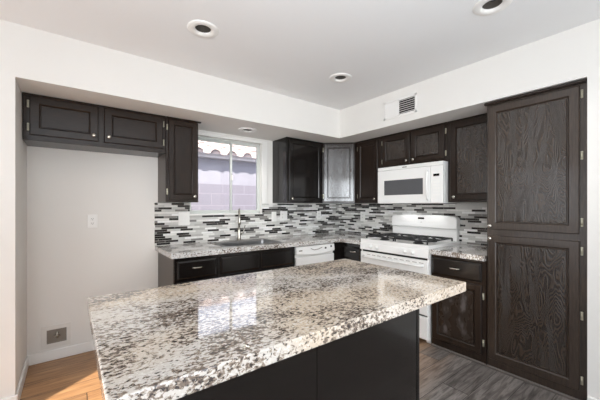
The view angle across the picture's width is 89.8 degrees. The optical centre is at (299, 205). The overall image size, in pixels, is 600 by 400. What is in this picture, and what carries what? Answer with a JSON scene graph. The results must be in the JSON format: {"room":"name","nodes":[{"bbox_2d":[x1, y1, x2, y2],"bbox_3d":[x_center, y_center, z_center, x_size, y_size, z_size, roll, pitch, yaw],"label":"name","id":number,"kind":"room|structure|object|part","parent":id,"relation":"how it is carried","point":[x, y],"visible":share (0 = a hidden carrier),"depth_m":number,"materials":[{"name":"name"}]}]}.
{"room":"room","nodes":[
{"label":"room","id":0,"kind":"room"},
{"bbox_2d":[0,19,26,398],"bbox_3d":[-2.833,-0.004,1.568,2.042,2.610,0.638,0,0,-37],"label":"wall","id":1,"kind":"structure","parent":0,"point":[13,150],"depth_m":1.93,"materials":[{"name":"paint"}]},
{"bbox_2d":[27,130,339,354],"bbox_3d":[-0.832,-0.004,3.587,3.828,2.610,0.150,0,0,-37],"label":"wall","id":2,"kind":"structure","parent":0,"point":[69,262],"depth_m":2.67,"materials":[{"name":"paint"}]},
{"bbox_2d":[0,341,93,399],"bbox_3d":[-2.438,1.258,1.861,3.025,0.086,0.651,0,0,-37],"label":"baseboard","id":3,"kind":"structure","parent":2,"relation":"attached to","point":[46,356],"depth_m":2.51,"materials":[{"name":"paint"}]},
{"bbox_2d":[41,322,70,349],"bbox_3d":[-2.055,1.102,2.539,0.198,0.186,0.036,0,0,-37],"label":"outlet box","id":4,"kind":"object","parent":2,"relation":"attached to","point":[52,336],"visible":1,"depth_m":2.54,"materials":[{"name":"silver plastic"}]},
{"bbox_3d":[-2.061,1.101,2.552,0.131,0.113,0.006,0,0,-37],"label":"plate","id":5,"kind":"part","parent":4,"relation":"part of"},
{"bbox_2d":[87,214,97,227],"bbox_3d":[-1.862,0.141,2.703,0.076,0.120,0.008,0,0,-37],"label":"wall outlet","id":6,"kind":"object","parent":2,"relation":"attached to","point":[92,220],"visible":1,"depth_m":2.70,"materials":[{"name":"paint"}]},
{"bbox_2d":[22,92,165,157],"bbox_3d":[-1.712,-0.652,2.595,0.977,0.340,0.358,0,0,-37],"label":"upper cabinet","id":7,"kind":"object","parent":2,"relation":"attached to","point":[48,122],"visible":1,"depth_m":2.44,"materials":[{"name":"brown wood"}]},
{"bbox_3d":[-1.819,-0.664,2.339,0.420,0.286,0.020,0,0,-37],"label":"door","id":8,"kind":"part","parent":7,"relation":"part of","materials":[{"name":"brown wood"}]},
{"bbox_3d":[-1.817,-0.664,2.337,0.284,0.150,0.001,0,0,-37],"label":"panel","id":9,"kind":"part","parent":7,"relation":"part of","materials":[{"name":"brown wood"}]},
{"bbox_3d":[-1.628,-0.816,2.485,0.977,0.012,0.020,0,0,-37],"label":"crown","id":10,"kind":"part","parent":7,"relation":"part of","materials":[{"name":"brown wood"}]},
{"bbox_3d":[-1.440,-0.664,2.628,0.453,0.286,0.020,0,0,-37],"label":"door","id":11,"kind":"part","parent":7,"relation":"part of","materials":[{"name":"brown wood"}]},
{"bbox_3d":[-1.438,-0.664,2.626,0.317,0.150,0.001,0,0,-37],"label":"panel","id":12,"kind":"part","parent":7,"relation":"part of","materials":[{"name":"brown wood"}]},
{"bbox_2d":[158,116,200,202],"bbox_3d":[-1.194,-0.426,2.990,0.324,0.791,0.358,0,0,-37],"label":"upper cabinet","id":13,"kind":"object","parent":2,"relation":"attached to","point":[178,167],"visible":0.99,"depth_m":2.87,"materials":[{"name":"brown wood"}]},
{"bbox_3d":[-1.342,-0.257,2.920,0.003,0.451,0.290,0,0,-37],"label":"panel","id":14,"kind":"part","parent":13,"relation":"part of","materials":[{"name":"laminate"}]},
{"bbox_3d":[-1.115,-0.430,2.875,0.265,0.747,0.020,0,0,-37],"label":"door","id":15,"kind":"part","parent":13,"relation":"part of","materials":[{"name":"brown wood"}]},
{"bbox_3d":[-1.113,-0.430,2.873,0.145,0.627,0.001,0,0,-37],"label":"panel","id":16,"kind":"part","parent":13,"relation":"part of","materials":[{"name":"brown wood"}]},
{"bbox_3d":[-1.108,-0.815,2.878,0.323,0.014,0.025,0,0,-37],"label":"crown","id":17,"kind":"part","parent":13,"relation":"part of","materials":[{"name":"brown wood"}]},
{"bbox_2d":[190,132,266,215],"bbox_3d":[-0.829,-0.346,3.553,0.958,0.909,0.119,0,0,-37],"label":"window","id":18,"kind":"structure","parent":2,"relation":"in","point":[200,138],"depth_m":3.65,"materials":[{"name":"plastic"}]},
{"bbox_3d":[-1.021,-0.338,3.465,0.508,0.827,0.022,0,0,-37],"label":"sash","id":19,"kind":"part","parent":18,"relation":"part of","materials":[{"name":"plastic"}]},
{"bbox_3d":[-0.841,0.100,3.512,0.890,0.016,0.069,0,0,-37],"label":"sill","id":20,"kind":"part","parent":18,"relation":"part of","materials":[{"name":"paint"}]},
{"bbox_3d":[-0.682,-0.338,3.692,0.378,0.827,0.022,0,0,-37],"label":"sash","id":21,"kind":"part","parent":18,"relation":"part of","materials":[{"name":"plastic"}]},
{"bbox_2d":[155,203,339,245],"bbox_3d":[-0.421,0.188,3.800,2.598,0.433,0.008,0,0,-37],"label":"tile backsplash","id":22,"kind":"structure","parent":2,"relation":"attached to","point":[301,218],"depth_m":3.60,"materials":[{"name":"tile"}]},
{"bbox_2d":[178,212,189,224],"bbox_3d":[-1.222,0.141,3.179,0.115,0.135,0.010,0,0,-37],"label":"wall switch","id":23,"kind":"object","parent":22,"relation":"attached to","point":[183,217],"visible":1,"depth_m":3.18,"materials":[{"name":"paint"}]},
{"bbox_2d":[272,212,275,221],"bbox_3d":[-0.332,0.143,3.857,0.072,0.125,0.010,0,0,-37],"label":"wall switch","id":24,"kind":"object","parent":22,"relation":"attached to","point":[273,213],"visible":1,"depth_m":3.85,"materials":[{"name":"paint"}]},
{"bbox_2d":[280,211,286,220],"bbox_3d":[-0.212,0.136,3.948,0.112,0.125,0.010,0,0,-37],"label":"wall outlet","id":25,"kind":"object","parent":22,"relation":"attached to","point":[283,214],"visible":1,"depth_m":3.94,"materials":[{"name":"paint"}]},
{"bbox_2d":[317,211,320,219],"bbox_3d":[0.271,0.141,4.317,0.080,0.125,0.008,0,0,-37],"label":"wall outlet","id":26,"kind":"object","parent":22,"relation":"attached to","point":[318,212],"visible":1,"depth_m":4.31,"materials":[{"name":"paint"}]},
{"bbox_2d":[273,137,322,202],"bbox_3d":[-0.017,-0.426,3.887,0.584,0.791,0.358,0,0,-37],"label":"upper cabinet","id":27,"kind":"object","parent":2,"relation":"attached to","point":[297,163],"visible":1,"depth_m":3.75,"materials":[{"name":"brown wood"}]},
{"bbox_3d":[0.066,-0.816,3.778,0.584,0.012,0.015,0,0,-37],"label":"crown","id":28,"kind":"part","parent":27,"relation":"part of","materials":[{"name":"brown wood"}]},
{"bbox_3d":[0.073,-0.425,3.780,0.510,0.748,0.020,0,0,-37],"label":"door","id":29,"kind":"part","parent":27,"relation":"part of","materials":[{"name":"brown wood"}]},
{"bbox_3d":[0.075,-0.425,3.778,0.390,0.628,0.001,0,0,-37],"label":"panel","id":30,"kind":"part","parent":27,"relation":"part of","materials":[{"name":"black wood"}]},
{"bbox_2d":[322,143,354,202],"bbox_3d":[0.539,-0.426,4.165,0.642,0.791,0.588,0,0,-37],"label":"upper cabinet","id":31,"kind":"object","parent":2,"relation":"attached to","point":[338,159],"visible":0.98,"depth_m":3.93,"materials":[{"name":"brown wood"}]},
{"bbox_3d":[0.507,-0.424,3.933,0.203,0.630,0.175,0,0,-37],"label":"panel","id":32,"kind":"part","parent":31,"relation":"part of","materials":[{"name":"brown wood"}]},
{"bbox_2d":[20,338,569,399],"bbox_3d":[0.359,1.361,0.315,5.900,0.120,6.800,0,0,-37],"label":"floor","id":33,"kind":"structure","parent":0,"point":[443,375],"depth_m":2.24,"materials":[{"name":"brown wood"}]},
{"bbox_2d":[158,252,217,286],"bbox_3d":[-1.082,0.875,2.891,0.387,0.849,0.651,0,0,-37],"label":"base cabinet","id":34,"kind":"object","parent":33,"relation":"on","point":[191,269],"visible":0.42,"depth_m":2.67,"materials":[{"name":"brown wood"}]},
{"bbox_3d":[-1.249,0.875,2.797,0.006,0.849,0.562,0,0,-37],"label":"panel","id":35,"kind":"part","parent":34,"relation":"part of","materials":[{"name":"laminate"}]},
{"bbox_3d":[-0.920,0.826,2.683,0.381,0.750,0.018,0,0,-37],"label":"frame","id":36,"kind":"part","parent":34,"relation":"part of","materials":[{"name":"brown wood"}]},
{"bbox_3d":[-0.908,0.559,2.669,0.350,0.160,0.020,0,0,-37],"label":"drawer","id":37,"kind":"part","parent":34,"relation":"part of","materials":[{"name":"brown wood"}]},
{"bbox_3d":[-0.908,0.916,2.669,0.350,0.510,0.020,0,0,-37],"label":"door","id":38,"kind":"part","parent":34,"relation":"part of","materials":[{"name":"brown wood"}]},
{"bbox_2d":[218,247,294,277],"bbox_3d":[-0.575,0.875,3.280,0.886,0.849,0.648,0,0,-37],"label":"base cabinet","id":39,"kind":"object","parent":33,"relation":"on","point":[230,264],"visible":0.15,"depth_m":3.01,"materials":[{"name":"brown wood"}]},
{"bbox_3d":[-0.575,0.559,2.922,0.411,0.160,0.020,0,0,-37],"label":"drawer","id":40,"kind":"part","parent":39,"relation":"part of","materials":[{"name":"brown wood"}]},
{"bbox_3d":[-0.575,0.916,2.922,0.411,0.510,0.020,0,0,-37],"label":"door","id":41,"kind":"part","parent":39,"relation":"part of","materials":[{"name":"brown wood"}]},
{"bbox_3d":[-0.228,0.559,3.187,0.413,0.160,0.020,0,0,-37],"label":"drawer","id":42,"kind":"part","parent":39,"relation":"part of","materials":[{"name":"brown wood"}]},
{"bbox_3d":[-0.228,0.916,3.187,0.413,0.510,0.020,0,0,-37],"label":"door","id":43,"kind":"part","parent":39,"relation":"part of","materials":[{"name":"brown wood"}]},
{"bbox_2d":[176,309,418,399],"bbox_3d":[-0.098,0.863,1.461,1.402,0.872,0.629,0,0,-37],"label":"kitchen island","id":44,"kind":"object","parent":33,"relation":"on","point":[380,361],"visible":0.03,"depth_m":1.30,"materials":[{"name":"brown wood"}]},
{"bbox_3d":[-0.204,0.863,0.997,0.671,0.872,0.012,0,0,-37],"label":"panel","id":45,"kind":"part","parent":44,"relation":"part of","materials":[{"name":"brown wood"}]},
{"bbox_2d":[87,259,465,399],"bbox_3d":[-0.025,0.403,1.367,1.506,0.047,0.829,0,0,-37],"label":"island countertop","id":46,"kind":"structure","parent":44,"relation":"on","point":[170,342],"depth_m":1.03,"materials":[{"name":"stone"}]},
{"bbox_3d":[0.344,0.863,1.415,0.701,0.872,0.012,0,0,-37],"label":"panel","id":47,"kind":"part","parent":44,"relation":"part of","materials":[{"name":"brown wood"}]},
{"bbox_3d":[0.629,0.863,1.642,0.024,0.872,0.036,0,0,-37],"label":"corner trim","id":48,"kind":"part","parent":44,"relation":"part of","materials":[{"name":"brown wood"}]},
{"bbox_2d":[295,243,334,265],"bbox_3d":[0.015,0.879,3.724,0.580,0.841,0.620,0,0,-37],"label":"dishwasher","id":49,"kind":"object","parent":33,"relation":"on","point":[308,254],"visible":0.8,"depth_m":3.48,"materials":[{"name":"white plastic"}]},
{"bbox_3d":[0.178,0.882,3.510,0.574,0.607,0.026,0,0,-37],"label":"door","id":50,"kind":"part","parent":49,"relation":"part of","materials":[{"name":"white metal"}]},
{"bbox_3d":[0.185,0.516,3.501,0.574,0.111,0.048,0,0,-37],"label":"control panel","id":51,"kind":"part","parent":49,"relation":"part of","materials":[{"name":"white plastic"}]},
{"bbox_2d":[333,242,361,261],"bbox_3d":[0.623,0.875,3.999,0.710,0.849,0.956,0,0,-37],"label":"base cabinet","id":52,"kind":"object","parent":33,"relation":"on","point":[342,250],"visible":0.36,"depth_m":3.64,"materials":[{"name":"brown wood"}]},
{"bbox_2d":[155,232,368,258],"bbox_3d":[-0.129,0.427,3.423,2.604,0.045,0.960,0,0,-37],"label":"countertop","id":53,"kind":"structure","parent":52,"relation":"on","point":[176,251],"depth_m":3.13,"materials":[{"name":"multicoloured stone"}]},
{"bbox_2d":[237,208,245,239],"bbox_3d":[-0.695,0.217,3.442,0.094,0.373,0.197,0,0,7],"label":"kitchen faucet","id":54,"kind":"object","parent":53,"relation":"on","point":[239,216],"visible":0.96,"depth_m":3.49,"materials":[{"name":"silver metal"}]},
{"bbox_2d":[212,239,281,246],"bbox_3d":[-0.574,0.493,3.288,0.672,0.185,0.432,0,0,-37],"label":"sink","id":55,"kind":"object","parent":53,"relation":"in","point":[251,241],"visible":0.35,"depth_m":3.45,"materials":[{"name":"metal"}]},
{"bbox_3d":[0.618,0.562,3.586,0.020,0.147,0.280,0,0,-37],"label":"drawer","id":56,"kind":"part","parent":52,"relation":"part of","materials":[{"name":"brown wood"}]},
{"bbox_2d":[360,214,459,343],"bbox_3d":[1.168,0.702,3.287,0.686,1.196,0.822,0,0,-37],"label":"gas range","id":57,"kind":"object","parent":33,"relation":"on","point":[407,248],"visible":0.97,"depth_m":3.16,"materials":[{"name":"white metal"}]},
{"bbox_3d":[0.917,0.566,3.096,0.056,0.023,0.743,0,0,-37],"label":"handle","id":58,"kind":"part","parent":57,"relation":"part of","materials":[{"name":"white metal"}]},
{"bbox_3d":[0.953,0.772,3.123,0.046,0.514,0.810,0,0,-37],"label":"oven door","id":59,"kind":"part","parent":57,"relation":"part of","materials":[{"name":"white metal"}]},
{"bbox_3d":[0.953,0.452,3.123,0.050,0.086,0.818,0,0,-37],"label":"control panel","id":60,"kind":"part","parent":57,"relation":"part of","materials":[{"name":"white metal"}]},
{"bbox_2d":[361,233,459,249],"bbox_3d":[1.191,0.372,3.305,0.628,0.087,0.822,0,0,-37],"label":"cooktop","id":61,"kind":"object","parent":57,"relation":"in","point":[402,241],"depth_m":3.16,"materials":[{"name":"metal"}]},
{"bbox_3d":[0.954,1.151,3.124,0.044,0.211,0.810,0,0,-37],"label":"storage drawer","id":62,"kind":"part","parent":57,"relation":"part of","materials":[{"name":"white metal"}]},
{"bbox_3d":[1.204,0.839,2.812,0.028,0.845,0.017,0,0,-37],"label":"trim","id":63,"kind":"part","parent":57,"relation":"part of","materials":[{"name":"white plastic"}]},
{"bbox_2d":[431,254,486,365],"bbox_3d":[1.583,0.875,2.786,0.653,0.849,0.467,0,0,-37],"label":"base cabinet","id":64,"kind":"object","parent":33,"relation":"on","point":[459,321],"visible":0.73,"depth_m":2.57,"materials":[{"name":"brown wood"}]},
{"bbox_3d":[1.350,0.934,2.620,0.001,0.433,0.292,0,0,-37],"label":"panel","id":65,"kind":"part","parent":64,"relation":"part of","materials":[{"name":"brown wood"}]},
{"bbox_3d":[1.352,0.551,2.621,0.020,0.156,0.422,0,0,-37],"label":"drawer","id":66,"kind":"part","parent":64,"relation":"part of","materials":[{"name":"brown wood"}]},
{"bbox_3d":[1.352,0.934,2.621,0.020,0.563,0.422,0,0,-37],"label":"door","id":67,"kind":"part","parent":64,"relation":"part of","materials":[{"name":"brown wood"}]},
{"bbox_2d":[429,244,486,260],"bbox_3d":[1.590,0.427,2.793,0.634,0.045,0.469,0,0,-37],"label":"countertop","id":68,"kind":"structure","parent":64,"relation":"on","point":[464,251],"depth_m":2.68,"materials":[{"name":"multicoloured stone"}]},
{"bbox_3d":[1.359,1.290,2.616,0.014,0.021,0.467,0,0,-37],"label":"shoe trim","id":69,"kind":"part","parent":64,"relation":"part of","materials":[{"name":"wood"}]},
{"bbox_2d":[484,78,586,399],"bbox_3d":[1.905,0.239,2.366,0.650,2.122,0.609,0,0,-37],"label":"pantry cabinet","id":70,"kind":"object","parent":33,"relation":"on","point":[537,140],"visible":0.98,"depth_m":2.15,"materials":[{"name":"brown wood"}]},
{"bbox_3d":[1.672,0.727,2.196,0.001,0.848,0.410,0,0,-37],"label":"panel","id":71,"kind":"part","parent":70,"relation":"part of","materials":[{"name":"brown wood"}]},
{"bbox_3d":[1.672,-0.299,2.196,0.001,0.840,0.410,0,0,-37],"label":"panel","id":72,"kind":"part","parent":70,"relation":"part of","materials":[{"name":"brown wood"}]},
{"bbox_3d":[1.684,1.290,2.190,0.014,0.021,0.597,0,0,-37],"label":"shoe trim","id":73,"kind":"part","parent":70,"relation":"part of","materials":[{"name":"wood"}]},
{"bbox_3d":[1.674,0.727,2.198,0.020,0.984,0.546,0,0,-37],"label":"door","id":74,"kind":"part","parent":70,"relation":"part of","materials":[{"name":"brown wood"}]},
{"bbox_3d":[1.674,-0.299,2.198,0.020,0.976,0.546,0,0,-37],"label":"door","id":75,"kind":"part","parent":70,"relation":"part of","materials":[{"name":"brown wood"}]},
{"bbox_3d":[1.675,-0.812,2.191,0.028,0.020,0.609,0,0,-37],"label":"crown","id":76,"kind":"part","parent":70,"relation":"part of","materials":[{"name":"brown wood"}]},
{"bbox_2d":[0,0,599,109],"bbox_3d":[0.359,-1.299,0.315,5.900,0.260,6.800,0,0,-37],"label":"ceiling","id":77,"kind":"structure","parent":0,"point":[291,48],"depth_m":2.04,"materials":[{"name":"paint"}]},
{"bbox_2d":[187,20,218,37],"bbox_3d":[-0.642,-1.202,1.996,0.200,0.086,0.200,0,0,-37],"label":"recessed light","id":78,"kind":"object","parent":77,"relation":"in","point":[200,28],"visible":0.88,"depth_m":2.01,"materials":[{"name":"white plastic"}]},
{"bbox_2d":[330,73,351,82],"bbox_3d":[0.370,-1.202,2.755,0.200,0.086,0.200,0,0,-37],"label":"recessed light","id":79,"kind":"object","parent":77,"relation":"in","point":[338,77],"visible":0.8,"depth_m":2.77,"materials":[{"name":"white plastic"}]},
{"bbox_2d":[473,0,512,15],"bbox_3d":[1.118,-1.202,1.752,0.200,0.086,0.200,0,0,-37],"label":"recessed light","id":80,"kind":"object","parent":77,"relation":"in","point":[482,7],"visible":1,"depth_m":1.78,"materials":[{"name":"white plastic"}]},
{"bbox_2d":[15,23,586,142],"bbox_3d":[0.069,-0.998,2.380,3.558,0.343,2.863,0,0,-37],"label":"soffit","id":81,"kind":"structure","parent":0,"point":[49,64],"depth_m":2.47,"materials":[{"name":"paint"}]},
{"bbox_2d":[238,128,256,132],"bbox_3d":[-0.575,-0.859,3.297,0.200,0.086,0.200,0,0,-37],"label":"recessed light","id":82,"kind":"object","parent":81,"relation":"in","point":[245,130],"visible":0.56,"depth_m":3.33,"materials":[{"name":"white plastic"}]},
{"bbox_2d":[340,19,599,399],"bbox_3d":[2.390,-0.004,1.862,0.793,2.610,6.500,0,0,-37],"label":"wall","id":83,"kind":"structure","parent":0,"point":[593,27],"depth_m":1.90,"materials":[{"name":"paint"}]},
{"bbox_2d":[355,137,380,202],"bbox_3d":[0.952,-0.426,3.852,0.366,0.791,0.412,0,0,-37],"label":"upper cabinet","id":84,"kind":"object","parent":83,"relation":"attached to","point":[367,152],"visible":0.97,"depth_m":3.75,"materials":[{"name":"brown wood"}]},
{"bbox_3d":[0.840,-0.425,3.758,0.001,0.628,0.195,0,0,-37],"label":"panel","id":85,"kind":"part","parent":84,"relation":"part of","materials":[{"name":"brown wood"}]},
{"bbox_2d":[384,93,416,120],"bbox_3d":[0.997,-0.986,3.023,0.016,0.183,0.380,0,0,-37],"label":"air vent","id":86,"kind":"object","parent":83,"relation":"in","point":[405,105],"visible":1,"depth_m":3.01,"materials":[{"name":"metal"}]},
{"bbox_2d":[340,203,486,245],"bbox_3d":[1.298,0.188,3.694,0.008,0.433,2.260,0,0,-37],"label":"tile backsplash","id":87,"kind":"structure","parent":83,"relation":"attached to","point":[472,216],"depth_m":3.65,"materials":[{"name":"tile"}]},
{"bbox_2d":[360,212,364,220],"bbox_3d":[0.880,0.149,4.229,0.008,0.125,0.085,0,0,-37],"label":"wall outlet","id":88,"kind":"object","parent":87,"relation":"attached to","point":[362,214],"visible":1,"depth_m":4.23,"materials":[{"name":"paint"}]},
{"bbox_2d":[381,122,447,167],"bbox_3d":[1.320,-0.631,3.368,0.366,0.381,0.796,0,0,-37],"label":"upper cabinet","id":89,"kind":"object","parent":83,"relation":"attached to","point":[426,144],"visible":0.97,"depth_m":3.23,"materials":[{"name":"brown wood"}]},
{"bbox_3d":[1.087,-0.630,3.433,0.001,0.203,0.233,0,0,-37],"label":"panel","id":90,"kind":"part","parent":89,"relation":"part of","materials":[{"name":"brown wood"}]},
{"bbox_3d":[1.090,-0.630,3.434,0.020,0.333,0.363,0,0,-37],"label":"door","id":91,"kind":"part","parent":89,"relation":"part of","materials":[{"name":"brown wood"}]},
{"bbox_3d":[1.209,-0.816,3.283,0.014,0.012,0.796,0,0,-37],"label":"crown","id":92,"kind":"part","parent":89,"relation":"part of","materials":[{"name":"brown wood"}]},
{"bbox_2d":[378,161,461,203],"bbox_3d":[1.287,-0.227,3.340,0.435,0.420,0.782,0,0,-37],"label":"microwave","id":93,"kind":"object","parent":89,"relation":"attached to","point":[420,183],"visible":0.98,"depth_m":3.16,"materials":[{"name":"white plastic"}]},
{"bbox_3d":[1.122,-0.210,3.296,0.028,0.373,0.651,0,0,-37],"label":"door","id":94,"kind":"part","parent":93,"relation":"part of","materials":[{"name":"white plastic"}]},
{"bbox_3d":[1.278,-0.204,3.034,0.017,0.314,0.051,0,0,40],"label":"handle","id":95,"kind":"part","parent":93,"relation":"part of","materials":[{"name":"white plastic"}]},
{"bbox_3d":[1.319,-0.630,3.128,0.001,0.203,0.234,0,0,-37],"label":"panel","id":96,"kind":"part","parent":89,"relation":"part of","materials":[{"name":"brown wood"}]},
{"bbox_3d":[1.322,-0.630,3.130,0.020,0.333,0.364,0,0,-37],"label":"door","id":97,"kind":"part","parent":89,"relation":"part of","materials":[{"name":"brown wood"}]},
{"bbox_2d":[447,113,486,202],"bbox_3d":[1.701,-0.426,2.868,0.366,0.791,0.453,0,0,-37],"label":"upper cabinet","id":98,"kind":"object","parent":83,"relation":"attached to","point":[467,137],"visible":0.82,"depth_m":2.80,"materials":[{"name":"brown wood"}]},
{"bbox_3d":[1.590,-0.816,2.783,0.014,0.012,0.453,0,0,-37],"label":"crown","id":99,"kind":"part","parent":98,"relation":"part of","materials":[{"name":"brown wood"}]},
{"bbox_3d":[1.586,-0.425,2.777,0.001,0.618,0.270,0,0,-37],"label":"panel","id":100,"kind":"part","parent":98,"relation":"part of","materials":[{"name":"brown wood"}]},
{"label":"outside","id":101,"kind":"structure","parent":0,"visible":0},
{"bbox_3d":[-4.145,1.451,6.721,13.000,0.100,8.850,0,0,-37],"label":"floor","id":102,"kind":"structure","parent":101,"visible":0},
{"bbox_2d":[191,183,255,209],"bbox_3d":[-2.002,0.521,4.733,10.000,1.760,0.150,0,0,-37],"label":"wall","id":103,"kind":"structure","parent":102,"relation":"on","point":[210,196],"depth_m":5.18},
{"bbox_2d":[198,141,255,185],"bbox_3d":[-3.687,-0.278,6.120,11.000,3.359,3.360,0,0,-37],"label":"neighbor house","id":104,"kind":"structure","parent":102,"relation":"on","point":[213,167],"depth_m":6.02,"materials":[{"name":"paint"}]}
]}

